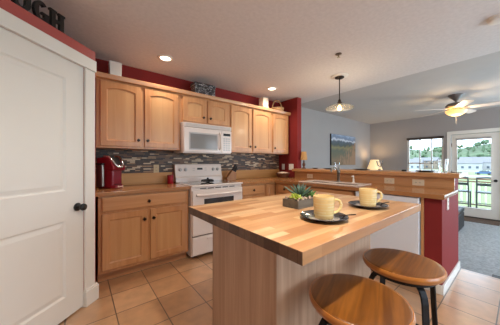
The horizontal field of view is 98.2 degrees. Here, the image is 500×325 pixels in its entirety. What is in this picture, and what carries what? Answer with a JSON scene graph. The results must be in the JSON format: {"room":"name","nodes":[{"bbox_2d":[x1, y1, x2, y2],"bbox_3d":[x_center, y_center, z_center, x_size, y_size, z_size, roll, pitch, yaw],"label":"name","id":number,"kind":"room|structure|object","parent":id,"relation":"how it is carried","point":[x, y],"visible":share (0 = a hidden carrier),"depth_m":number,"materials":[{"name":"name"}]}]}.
{"room":"kitchen","nodes":[
{"label":"kitchen","id":0,"kind":"room"},
{"bbox_2d":[0,0,94,291],"bbox_3d":[-1.516,0.164,1.211,0.110,2.287,1.457,0,0,7],"label":"wall","id":1,"kind":"structure","parent":0,"point":[9,6],"depth_m":1.56,"materials":[{"name":"red paint"}]},
{"bbox_2d":[11,0,30,10],"bbox_3d":[-1.470,-1.050,1.387,0.022,0.140,0.126,0,0,7],"label":"ornament","id":2,"kind":"object","parent":1,"relation":"on","point":[26,3],"visible":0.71,"depth_m":1.41,"materials":[{"name":"black paint"}]},
{"bbox_2d":[31,0,49,23],"bbox_3d":[-1.456,-1.050,1.508,0.022,0.139,0.102,0,0,7],"label":"ornament","id":3,"kind":"object","parent":1,"relation":"on","point":[36,4],"visible":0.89,"depth_m":1.49,"materials":[{"name":"black paint"}]},
{"bbox_2d":[0,28,86,324],"bbox_3d":[-1.418,0.204,1.426,0.109,1.982,0.758,0,0,7],"label":"door","id":4,"kind":"structure","parent":1,"relation":"in","point":[42,206],"depth_m":1.47,"materials":[{"name":"white paint"}]},
{"bbox_2d":[0,8,96,306],"bbox_3d":[-1.478,0.159,1.429,0.136,2.096,0.988,0,0,7],"label":"door frame","id":5,"kind":"structure","parent":1,"relation":"attached to","point":[8,21],"depth_m":1.82,"materials":[{"name":"white paint"}]},
{"bbox_2d":[48,7,64,33],"bbox_3d":[-1.443,-1.050,1.617,0.022,0.140,0.112,0,0,7],"label":"ornament","id":6,"kind":"object","parent":1,"relation":"on","point":[53,21],"visible":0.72,"depth_m":1.60,"materials":[{"name":"black paint"}]},
{"bbox_2d":[83,282,98,306],"bbox_3d":[-1.398,1.137,1.876,0.092,0.140,0.137,0,0,7],"label":"baseboard","id":7,"kind":"structure","parent":1,"relation":"attached to","point":[91,294],"depth_m":1.85,"materials":[{"name":"white paint"}]},
{"bbox_2d":[95,58,369,182],"bbox_3d":[0.476,0.024,4.536,9.280,2.966,0.120,0,0,-38],"label":"wall","id":8,"kind":"structure","parent":0,"point":[317,127],"depth_m":5.34,"materials":[{"name":"grey paint"}]},
{"bbox_2d":[95,77,179,150],"bbox_3d":[-1.393,-0.547,2.752,0.932,0.764,0.352,0,0,-38],"label":"upper cabinet","id":9,"kind":"object","parent":8,"relation":"attached to","point":[127,116],"visible":0.98,"depth_m":2.58,"materials":[{"name":"brown wood"}]},
{"bbox_2d":[108,60,121,75],"bbox_3d":[-1.605,-1.054,2.575,0.128,0.249,0.126,0,0,-38],"label":"canister","id":10,"kind":"object","parent":9,"relation":"on","point":[115,68],"visible":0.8,"depth_m":2.53,"materials":[{"name":"ceramic"}]},
{"bbox_2d":[95,71,290,115],"bbox_3d":[-0.442,-0.955,3.312,3.140,0.052,0.058,0,0,-38],"label":"crown molding","id":11,"kind":"structure","parent":9,"relation":"attached to","point":[98,74],"depth_m":2.89,"materials":[{"name":"brown wood"}]},
{"bbox_2d":[95,149,278,173],"bbox_3d":[-0.632,-0.015,3.574,3.148,0.307,0.012,0,0,-38],"label":"tile backsplash","id":12,"kind":"structure","parent":8,"relation":"attached to","point":[135,161],"depth_m":3.21,"materials":[{"name":"tile"}]},
{"bbox_2d":[154,165,158,172],"bbox_3d":[-1.309,0.089,3.025,0.072,0.116,0.009,0,0,-38],"label":"wall outlet","id":13,"kind":"object","parent":12,"relation":"attached to","point":[156,167],"visible":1,"depth_m":3.02,"materials":[{"name":"beige plastic"}]},
{"bbox_2d":[180,94,228,126],"bbox_3d":[-0.720,-0.740,3.285,0.784,0.379,0.352,0,0,-38],"label":"upper cabinet","id":14,"kind":"object","parent":8,"relation":"attached to","point":[192,109],"visible":0.88,"depth_m":3.13,"materials":[{"name":"brown wood"}]},
{"bbox_2d":[174,122,230,154],"bbox_3d":[-0.686,-0.339,3.242,0.766,0.416,0.437,0,0,-38],"label":"microwave","id":15,"kind":"object","parent":14,"relation":"attached to","point":[195,138],"visible":0.99,"depth_m":3.07,"materials":[{"name":"white plastic"}]},
{"bbox_2d":[190,81,215,95],"bbox_3d":[-0.707,-1.050,3.268,0.338,0.241,0.173,0,0,-38],"label":"woven box","id":16,"kind":"object","parent":14,"relation":"on","point":[198,87],"visible":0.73,"depth_m":3.18,"materials":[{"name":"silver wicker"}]},
{"bbox_2d":[229,104,270,153],"bbox_3d":[-0.049,-0.547,3.816,0.926,0.764,0.352,0,0,-38],"label":"upper cabinet","id":17,"kind":"object","parent":8,"relation":"attached to","point":[250,127],"visible":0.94,"depth_m":3.66,"materials":[{"name":"brown wood"}]},
{"bbox_2d":[259,97,267,107],"bbox_3d":[0.254,-1.072,4.028,0.130,0.285,0.130,0,0,-38],"label":"candle","id":18,"kind":"object","parent":17,"relation":"on","point":[263,101],"visible":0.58,"depth_m":3.98,"materials":[{"name":"white wax"}]},
{"bbox_2d":[271,112,287,154],"bbox_3d":[0.498,-0.547,4.249,0.466,0.764,0.352,0,0,-38],"label":"upper cabinet","id":19,"kind":"object","parent":8,"relation":"attached to","point":[279,122],"visible":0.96,"depth_m":4.12,"materials":[{"name":"brown wood"}]},
{"bbox_2d":[271,100,283,110],"bbox_3d":[0.536,-1.077,4.252,0.280,0.297,0.264,0,0,-38],"label":"basket","id":20,"kind":"object","parent":19,"relation":"on","point":[281,108],"visible":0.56,"depth_m":4.16,"materials":[{"name":"wicker"}]},
{"bbox_2d":[330,134,354,164],"bbox_3d":[2.667,-0.348,6.168,1.330,0.840,0.038,0,0,-38],"label":"landscape painting","id":21,"kind":"object","parent":8,"relation":"attached to","point":[342,148],"visible":1,"depth_m":6.10,"materials":[{"name":"multicoloured paint"}]},
{"bbox_2d":[10,0,499,123],"bbox_3d":[2.299,-1.359,2.204,9.040,0.200,5.800,0,0,-38],"label":"ceiling","id":22,"kind":"structure","parent":0,"point":[247,47],"depth_m":2.35,"materials":[{"name":"paint"}]},
{"bbox_2d":[157,54,173,61],"bbox_3d":[-1.018,-1.254,2.607,0.184,0.010,0.184,0,0,-38],"label":"recessed light","id":23,"kind":"object","parent":22,"relation":"in","point":[166,58],"visible":1,"depth_m":2.60,"materials":[{"name":"white paint"}]},
{"bbox_2d":[267,87,276,90],"bbox_3d":[0.374,-1.254,3.682,0.184,0.010,0.184,0,0,-38],"label":"recessed light","id":24,"kind":"object","parent":22,"relation":"in","point":[268,88],"visible":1,"depth_m":3.67,"materials":[{"name":"white paint"}]},
{"bbox_2d":[325,73,353,110],"bbox_3d":[1.303,-1.008,3.150,0.388,0.502,0.388,0,0,-38],"label":"pendant lamp","id":25,"kind":"object","parent":22,"relation":"hanging from","point":[338,76],"visible":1,"depth_m":3.14,"materials":[{"name":"white glass"}]},
{"bbox_2d":[415,93,499,117],"bbox_3d":[3.983,-1.008,4.119,1.313,0.570,1.287,0,0,-38],"label":"ceiling fan","id":26,"kind":"object","parent":22,"relation":"hanging from","point":[455,109],"visible":1,"depth_m":4.06,"materials":[{"name":"grey metal"}]},
{"bbox_2d":[486,13,499,24],"bbox_3d":[2.154,-1.239,1.879,0.144,0.040,0.144,0,0,-38],"label":"smoke detector","id":27,"kind":"object","parent":22,"relation":"attached to","point":[494,20],"visible":1,"depth_m":1.87,"materials":[{"name":"white paint"}]},
{"bbox_2d":[58,251,499,324],"bbox_3d":[0.625,1.257,0.878,4.770,0.100,5.800,0,0,-38],"label":"floor","id":28,"kind":"structure","parent":0,"point":[180,291],"depth_m":1.91,"materials":[{"name":"tile"}]},
{"bbox_2d":[95,190,187,281],"bbox_3d":[-1.305,0.770,2.633,0.924,0.873,0.648,0,0,-38],"label":"base cabinet","id":29,"kind":"object","parent":28,"relation":"on","point":[134,232],"visible":0.92,"depth_m":2.35,"materials":[{"name":"brown wood"}]},
{"bbox_2d":[95,172,189,196],"bbox_3d":[-1.312,0.236,2.621,0.958,0.192,0.636,0,0,-38],"label":"countertop","id":30,"kind":"structure","parent":29,"relation":"on","point":[133,183],"depth_m":2.76,"materials":[{"name":"laminate"}]},
{"bbox_2d":[96,155,124,188],"bbox_3d":[-1.591,0.105,2.478,0.251,0.376,0.204,0,0,14],"label":"coffee maker","id":31,"kind":"object","parent":30,"relation":"on","point":[109,169],"visible":1,"depth_m":2.41,"materials":[{"name":"red plastic"}]},
{"bbox_2d":[167,175,173,183],"bbox_3d":[-1.112,0.231,3.023,0.088,0.124,0.088,0,0,-38],"label":"candle jar","id":32,"kind":"object","parent":30,"relation":"on","point":[170,178],"visible":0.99,"depth_m":2.99,"materials":[{"name":"red glass"}]},
{"bbox_2d":[174,164,242,257],"bbox_3d":[-0.592,0.615,3.119,0.778,1.185,0.735,0,0,-38],"label":"electric range","id":33,"kind":"object","parent":28,"relation":"on","point":[200,232],"visible":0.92,"depth_m":2.83,"materials":[{"name":"white metal"}]},
{"bbox_2d":[201,178,213,181],"bbox_3d":[-0.607,0.248,3.099,0.189,0.066,0.181,0,0,-38],"label":"trivet","id":34,"kind":"object","parent":33,"relation":"on","point":[207,179],"visible":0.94,"depth_m":3.06,"materials":[{"name":"black metal"}]},
{"bbox_2d":[175,180,242,187],"bbox_3d":[-0.587,0.296,3.113,0.778,0.022,0.590,0,0,-38],"label":"cooktop","id":35,"kind":"object","parent":33,"relation":"in","point":[192,183],"depth_m":2.98,"materials":[{"name":"white metal"}]},
{"bbox_2d":[241,183,263,198],"bbox_3d":[-0.130,0.770,3.564,0.477,0.873,0.648,0,0,-38],"label":"base cabinet","id":36,"kind":"object","parent":28,"relation":"on","point":[253,190],"visible":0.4,"depth_m":3.31,"materials":[{"name":"brown wood"}]},
{"bbox_2d":[264,183,274,195],"bbox_3d":[0.153,0.770,3.788,0.239,0.873,0.648,0,0,-38],"label":"base cabinet","id":37,"kind":"object","parent":28,"relation":"on","point":[269,188],"visible":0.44,"depth_m":3.55,"materials":[{"name":"brown wood"}]},
{"bbox_2d":[275,183,295,194],"bbox_3d":[0.782,0.770,3.643,0.642,0.873,0.439,0,0,-38],"label":"base cabinet","id":38,"kind":"object","parent":28,"relation":"on","point":[279,187],"visible":0.16,"depth_m":3.50,"materials":[{"name":"brown wood"}]},
{"bbox_2d":[188,191,420,324],"bbox_3d":[0.397,0.750,1.486,1.321,0.914,0.941,0,0,-38],"label":"kitchen island","id":39,"kind":"object","parent":28,"relation":"on","point":[267,256],"visible":0.78,"depth_m":1.07,"materials":[{"name":"brown wood"}]},
{"bbox_2d":[283,198,312,209],"bbox_3d":[0.339,0.267,1.460,0.205,0.052,0.132,0,0,-38],"label":"planter box","id":40,"kind":"object","parent":39,"relation":"on","point":[294,204],"visible":0.62,"depth_m":1.39,"materials":[{"name":"wood"}]},
{"bbox_2d":[289,193,301,199],"bbox_3d":[0.292,0.221,1.414,0.087,0.044,0.091,0,0,-38],"label":"succulent","id":41,"kind":"object","parent":40,"relation":"in","point":[295,195],"visible":0.97,"depth_m":1.40,"materials":[{"name":"green plant"}]},
{"bbox_2d":[284,183,312,196],"bbox_3d":[0.328,0.193,1.474,0.207,0.103,0.158,0,0,16],"label":"succulent","id":42,"kind":"object","parent":40,"relation":"in","point":[299,190],"visible":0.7,"depth_m":1.46,"materials":[{"name":"green plant"}]},
{"bbox_2d":[285,196,312,200],"bbox_3d":[0.339,0.238,1.458,0.186,0.037,0.115,0,0,-38],"label":"pebbles","id":43,"kind":"object","parent":40,"relation":"in","point":[309,197],"visible":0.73,"depth_m":1.42,"materials":[{"name":"stone"}]},
{"bbox_2d":[302,190,315,197],"bbox_3d":[0.409,0.214,1.499,0.116,0.060,0.119,0,0,6],"label":"succulent","id":44,"kind":"object","parent":40,"relation":"in","point":[311,193],"visible":0.48,"depth_m":1.47,"materials":[{"name":"green plant"}]},
{"bbox_2d":[300,210,348,222],"bbox_3d":[0.383,0.282,1.127,0.240,0.021,0.240,0,0,-38],"label":"plate","id":45,"kind":"object","parent":39,"relation":"on","point":[309,214],"visible":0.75,"depth_m":1.11,"materials":[{"name":"ceramic"}]},
{"bbox_2d":[313,194,342,219],"bbox_3d":[0.397,0.230,1.118,0.138,0.114,0.107,0,0,32],"label":"coffee mug","id":46,"kind":"object","parent":45,"relation":"on","point":[323,204],"visible":1,"depth_m":1.09,"materials":[{"name":"yellow ceramic"}]},
{"bbox_2d":[348,200,388,208],"bbox_3d":[0.782,0.282,1.436,0.240,0.021,0.240,0,0,-38],"label":"plate","id":47,"kind":"object","parent":39,"relation":"on","point":[356,203],"visible":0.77,"depth_m":1.41,"materials":[{"name":"ceramic"}]},
{"bbox_2d":[359,188,382,206],"bbox_3d":[0.795,0.230,1.428,0.138,0.114,0.107,0,0,32],"label":"coffee mug","id":48,"kind":"object","parent":47,"relation":"on","point":[367,196],"visible":0.98,"depth_m":1.40,"materials":[{"name":"yellow ceramic"}]},
{"bbox_2d":[296,185,355,195],"bbox_3d":[1.199,0.770,3.116,0.642,0.873,0.899,0,0,-38],"label":"base cabinet","id":49,"kind":"object","parent":28,"relation":"on","point":[319,189],"visible":0.02,"depth_m":2.80,"materials":[{"name":"brown wood"}]},
{"bbox_2d":[221,169,457,199],"bbox_3d":[0.901,0.236,3.023,1.430,0.192,2.755,0,0,-38],"label":"countertop","id":50,"kind":"structure","parent":49,"relation":"on","point":[402,185],"depth_m":2.88,"materials":[{"name":"laminate"}]},
{"bbox_2d":[226,170,236,180],"bbox_3d":[-0.314,0.211,3.571,0.164,0.164,0.100,0,0,-23],"label":"knife block","id":51,"kind":"object","parent":50,"relation":"on","point":[231,175],"visible":0.86,"depth_m":3.53,"materials":[{"name":"brown wood"}]},
{"bbox_2d":[276,173,289,177],"bbox_3d":[0.640,0.245,4.232,0.274,0.095,0.274,0,0,-38],"label":"fruit basket","id":52,"kind":"object","parent":50,"relation":"on","point":[279,175],"visible":0.95,"depth_m":4.13,"materials":[{"name":"wicker"}]},
{"bbox_2d":[277,174,288,177],"bbox_3d":[0.640,0.253,4.232,0.260,0.080,0.260,0,0,-38],"label":"bowl","id":53,"kind":"object","parent":52,"relation":"on","point":[278,175],"depth_m":4.14,"materials":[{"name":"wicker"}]},
{"bbox_2d":[299,180,370,186],"bbox_3d":[1.169,0.372,3.062,0.435,0.182,0.860,0,0,-38],"label":"sink","id":54,"kind":"object","parent":50,"relation":"in","point":[306,181],"visible":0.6,"depth_m":2.97,"materials":[{"name":"silver metal"}]},
{"bbox_2d":[330,166,340,181],"bbox_3d":[1.232,0.170,3.123,0.268,0.221,0.066,0,0,-38],"label":"faucet","id":55,"kind":"object","parent":50,"relation":"on","point":[332,168],"visible":1,"depth_m":3.15,"materials":[{"name":"silver metal"}]},
{"bbox_2d":[384,178,393,183],"bbox_3d":[1.814,0.239,2.821,0.009,0.072,0.116,0,0,-38],"label":"wall outlet","id":56,"kind":"object","parent":50,"relation":"attached to","point":[386,180],"visible":1,"depth_m":2.82,"materials":[{"name":"beige plastic"}]},
{"bbox_2d":[412,179,423,185],"bbox_3d":[2.005,0.239,2.580,0.009,0.072,0.116,0,0,-38],"label":"wall outlet","id":57,"kind":"object","parent":50,"relation":"attached to","point":[417,182],"visible":1,"depth_m":2.58,"materials":[{"name":"beige plastic"}]},
{"bbox_2d":[309,273,415,324],"bbox_3d":[0.437,0.875,0.882,0.390,0.663,0.390,0,0,32],"label":"bar stool","id":58,"kind":"object","parent":28,"relation":"on","point":[339,298],"visible":1,"depth_m":0.85,"materials":[{"name":"brown wood"}]},
{"bbox_2d":[356,191,420,254],"bbox_3d":[1.675,0.773,2.508,0.620,0.868,0.612,0,0,-38],"label":"dishwasher","id":59,"kind":"object","parent":28,"relation":"on","point":[404,234],"visible":0.34,"depth_m":2.19,"materials":[{"name":"white metal"}]},
{"bbox_2d":[362,248,446,324],"bbox_3d":[0.837,0.875,1.198,0.390,0.663,0.390,0,0,-43],"label":"bar stool","id":60,"kind":"object","parent":28,"relation":"on","point":[405,268],"visible":0.91,"depth_m":1.13,"materials":[{"name":"brown wood"}]},
{"bbox_2d":[278,97,300,176],"bbox_3d":[0.802,-0.026,4.399,0.120,2.466,0.500,0,0,-38],"label":"wall pillar","id":61,"kind":"structure","parent":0,"point":[293,106],"depth_m":4.24,"materials":[{"name":"red paint"}]},
{"bbox_2d":[294,172,457,284],"bbox_3d":[1.371,0.688,3.101,0.800,1.038,2.240,0,0,-38],"label":"wall","id":62,"kind":"structure","parent":0,"point":[440,223],"depth_m":2.06,"materials":[{"name":"red paint"}]},
{"bbox_2d":[292,168,467,177],"bbox_3d":[1.711,0.142,3.339,0.570,0.050,2.280,0,0,-38],"label":"breakfast bar","id":63,"kind":"object","parent":62,"relation":"on","point":[438,174],"visible":0.99,"depth_m":2.81,"materials":[{"name":"brown wood"}]},
{"bbox_2d":[300,152,306,168],"bbox_3d":[1.039,-0.045,4.172,0.132,0.325,0.132,0,0,-38],"label":"table lamp","id":64,"kind":"object","parent":63,"relation":"on","point":[303,154],"visible":1,"depth_m":4.13,"materials":[{"name":"beige fabric"}]},
{"bbox_2d":[334,162,339,169],"bbox_3d":[1.445,0.057,3.587,0.090,0.120,0.090,0,0,-38],"label":"drinking glass","id":65,"kind":"object","parent":63,"relation":"on","point":[336,164],"visible":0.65,"depth_m":3.56,"materials":[{"name":"white"}]},
{"bbox_2d":[415,170,433,171],"bbox_3d":[2.173,0.108,2.684,0.210,0.018,0.210,0,0,-38],"label":"plate","id":66,"kind":"object","parent":63,"relation":"on","point":[415,170],"visible":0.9,"depth_m":2.69,"materials":[{"name":"ceramic"}]},
{"bbox_2d":[438,159,447,172],"bbox_3d":[2.276,0.040,2.553,0.096,0.155,0.096,0,0,-38],"label":"drinking glass","id":67,"kind":"object","parent":63,"relation":"on","point":[442,163],"visible":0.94,"depth_m":2.52,"materials":[{"name":"white"}]},
{"bbox_2d":[421,198,423,255],"bbox_3d":[1.890,0.770,2.265,0.605,0.873,0.020,0,0,-38],"label":"trim","id":68,"kind":"structure","parent":62,"relation":"attached to","point":[422,199],"depth_m":2.08,"materials":[{"name":"brown wood"}]},
{"bbox_2d":[424,261,459,295],"bbox_3d":[2.029,1.165,2.266,0.825,0.085,0.143,0,0,-38],"label":"baseboard","id":69,"kind":"structure","parent":62,"relation":"attached to","point":[440,289],"depth_m":2.07,"materials":[{"name":"white paint"}]},
{"bbox_2d":[370,107,499,170],"bbox_3d":[5.896,0.024,5.054,0.140,2.966,5.800,0,0,-38],"label":"wall","id":70,"kind":"structure","parent":0,"point":[388,140],"depth_m":6.38,"materials":[{"name":"grey paint"}]},
{"bbox_2d":[408,138,443,170],"bbox_3d":[4.971,-0.005,6.157,0.120,1.375,0.880,0,0,-38],"label":"window","id":71,"kind":"structure","parent":70,"relation":"in","point":[409,163],"depth_m":6.23,"materials":[{"name":"white paint"}]},
{"bbox_2d":[407,136,443,139],"bbox_3d":[4.947,-0.691,6.139,0.060,0.055,0.840,0,0,-38],"label":"roller blind","id":72,"kind":"object","parent":71,"relation":"attached to","point":[433,137],"visible":1,"depth_m":6.10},
{"bbox_2d":[447,128,499,171],"bbox_3d":[5.564,0.282,5.342,0.022,2.190,1.055,0,0,-38],"label":"door frame","id":73,"kind":"structure","parent":70,"relation":"in","point":[449,134],"depth_m":5.63,"materials":[{"name":"white paint"}]},
{"bbox_2d":[451,132,499,219],"bbox_3d":[5.579,0.320,5.359,0.129,2.075,0.893,0,0,-38],"label":"door","id":74,"kind":"structure","parent":70,"relation":"in","point":[494,213],"depth_m":5.15,"materials":[{"name":"white paint"}]},
{"bbox_2d":[464,215,499,221],"bbox_3d":[5.616,1.363,5.383,0.170,0.028,0.905,0,0,-38],"label":"trim","id":75,"kind":"structure","parent":70,"relation":"on","point":[464,215],"depth_m":5.24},
{"bbox_2d":[458,221,499,276],"bbox_3d":[4.176,1.442,3.691,4.250,0.130,5.800,0,0,-38],"label":"floor","id":76,"kind":"structure","parent":0,"point":[478,243],"depth_m":3.46,"materials":[{"name":"grey carpet"}]},
{"bbox_2d":[458,206,464,231],"bbox_3d":[4.114,1.162,4.598,0.770,0.430,0.550,0,0,-38],"label":"ottoman","id":77,"kind":"object","parent":76,"relation":"on","point":[460,209],"visible":0.26,"depth_m":4.38,"materials":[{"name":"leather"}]},
{"bbox_2d":[464,217,499,225],"bbox_3d":[5.329,1.371,5.166,0.490,0.012,0.840,0,0,-38],"label":"doormat","id":78,"kind":"object","parent":76,"relation":"on","point":[483,221],"visible":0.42,"depth_m":5.01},
{"bbox_3d":[3.921,1.077,6.678,0.520,0.600,0.520,0,0,-38],"label":"end table","id":79,"kind":"object","parent":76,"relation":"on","visible":0},
{"bbox_2d":[367,160,382,169],"bbox_3d":[3.877,0.347,6.733,0.430,0.860,0.430,0,0,-38],"label":"table lamp","id":80,"kind":"object","parent":79,"relation":"on","point":[372,165],"visible":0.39,"depth_m":6.61,"materials":[{"name":"beige fabric"}]},
{"label":"outside","id":81,"kind":"structure","parent":0,"visible":0},
{"bbox_3d":[6.410,1.502,6.226,2.119,0.150,8.200,0,0,-38],"label":"floor","id":82,"kind":"structure","parent":81,"visible":0},
{"bbox_2d":[458,177,471,206],"bbox_3d":[6.027,0.902,6.229,0.495,1.050,0.440,0,0,-38],"label":"patio chair","id":83,"kind":"object","parent":82,"relation":"on","point":[459,183],"visible":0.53,"depth_m":6.04,"materials":[{"name":"grey metal"}]},
{"bbox_2d":[458,178,490,206],"bbox_3d":[7.123,0.924,6.791,0.120,0.845,8.200,0,0,-38],"label":"deck railing","id":84,"kind":"object","parent":82,"relation":"on","point":[472,203],"visible":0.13,"depth_m":6.84,"materials":[{"name":"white wood"}]},
{"bbox_2d":[475,177,490,207],"bbox_3d":[6.365,0.902,5.803,0.495,1.050,0.440,0,0,-44],"label":"patio chair","id":85,"kind":"object","parent":82,"relation":"on","point":[477,178],"visible":0.48,"depth_m":5.78,"materials":[{"name":"grey metal"}]},
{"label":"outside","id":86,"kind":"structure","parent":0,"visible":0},
{"bbox_2d":[410,169,490,208],"bbox_3d":[118.857,4.657,196.209,410.000,0.500,680.000,0,0,-38],"label":"field","id":87,"kind":"structure","parent":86,"point":[482,188],"depth_m":32.89,"materials":[{"name":"green plant"}]},
{"bbox_2d":[410,159,423,169],"bbox_3d":[104.400,1.047,145.209,9.800,6.720,18.800,0,0,-44],"label":"house","id":88,"kind":"structure","parent":87,"relation":"on","point":[412,166],"depth_m":138.50,"materials":[{"name":"white"}]},
{"bbox_2d":[413,157,439,168],"bbox_3d":[119.557,0.487,147.010,8.800,7.840,13.800,0,0,-33],"label":"house","id":89,"kind":"structure","parent":87,"relation":"on","point":[426,159],"depth_m":142.48,"materials":[{"name":"beige"}]},
{"bbox_2d":[458,159,482,169],"bbox_3d":[127.746,1.287,128.620,8.800,6.240,14.800,0,0,-41],"label":"house","id":90,"kind":"structure","parent":87,"relation":"on","point":[463,164],"depth_m":124.67,"materials":[{"name":"white"}]},
{"bbox_2d":[459,157,490,158],"bbox_3d":[156.113,0.287,149.177,8.800,8.240,16.800,0,0,-38],"label":"house","id":91,"kind":"structure","parent":87,"relation":"on","point":[460,157],"depth_m":148.62,"materials":[{"name":"beige"}]},
{"bbox_2d":[482,159,490,169],"bbox_3d":[140.552,1.087,128.559,8.800,6.640,12.800,0,0,-34],"label":"house","id":92,"kind":"structure","parent":87,"relation":"on","point":[486,165],"depth_m":126.20,"materials":[{"name":"white"}]},
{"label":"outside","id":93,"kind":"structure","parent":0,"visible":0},
{"bbox_2d":[410,143,490,158],"bbox_3d":[214.551,-11.104,284.769,230.000,31.422,620.000,0,0,-38],"label":"hill","id":94,"kind":"structure","parent":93,"point":[478,150],"depth_m":247.63,"materials":[{"name":"green plant"}]},
{"bbox_2d":[481,139,488,145],"bbox_3d":[272.885,-23.188,251.188,6.921,8.347,7.051,0,0,16],"label":"leafy tree","id":95,"kind":"object","parent":94,"relation":"on","point":[483,141],"visible":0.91,"depth_m":249.69,"materials":[{"name":"green plant"}]},
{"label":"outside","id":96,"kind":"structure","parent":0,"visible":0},
{"bbox_2d":[410,169,490,176],"bbox_3d":[85.204,4.367,99.386,73.000,0.080,230.000,0,0,-38],"label":"road","id":97,"kind":"structure","parent":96,"point":[410,169],"depth_m":88.03,"materials":[{"name":"grey asphalt"}]},
{"bbox_2d":[475,171,490,174],"bbox_3d":[82.454,3.602,76.284,1.940,1.450,4.288,0,0,-36],"label":"parked car","id":98,"kind":"object","parent":97,"relation":"on","point":[479,172],"visible":0.86,"depth_m":75.76,"materials":[{"name":"blue paint"}]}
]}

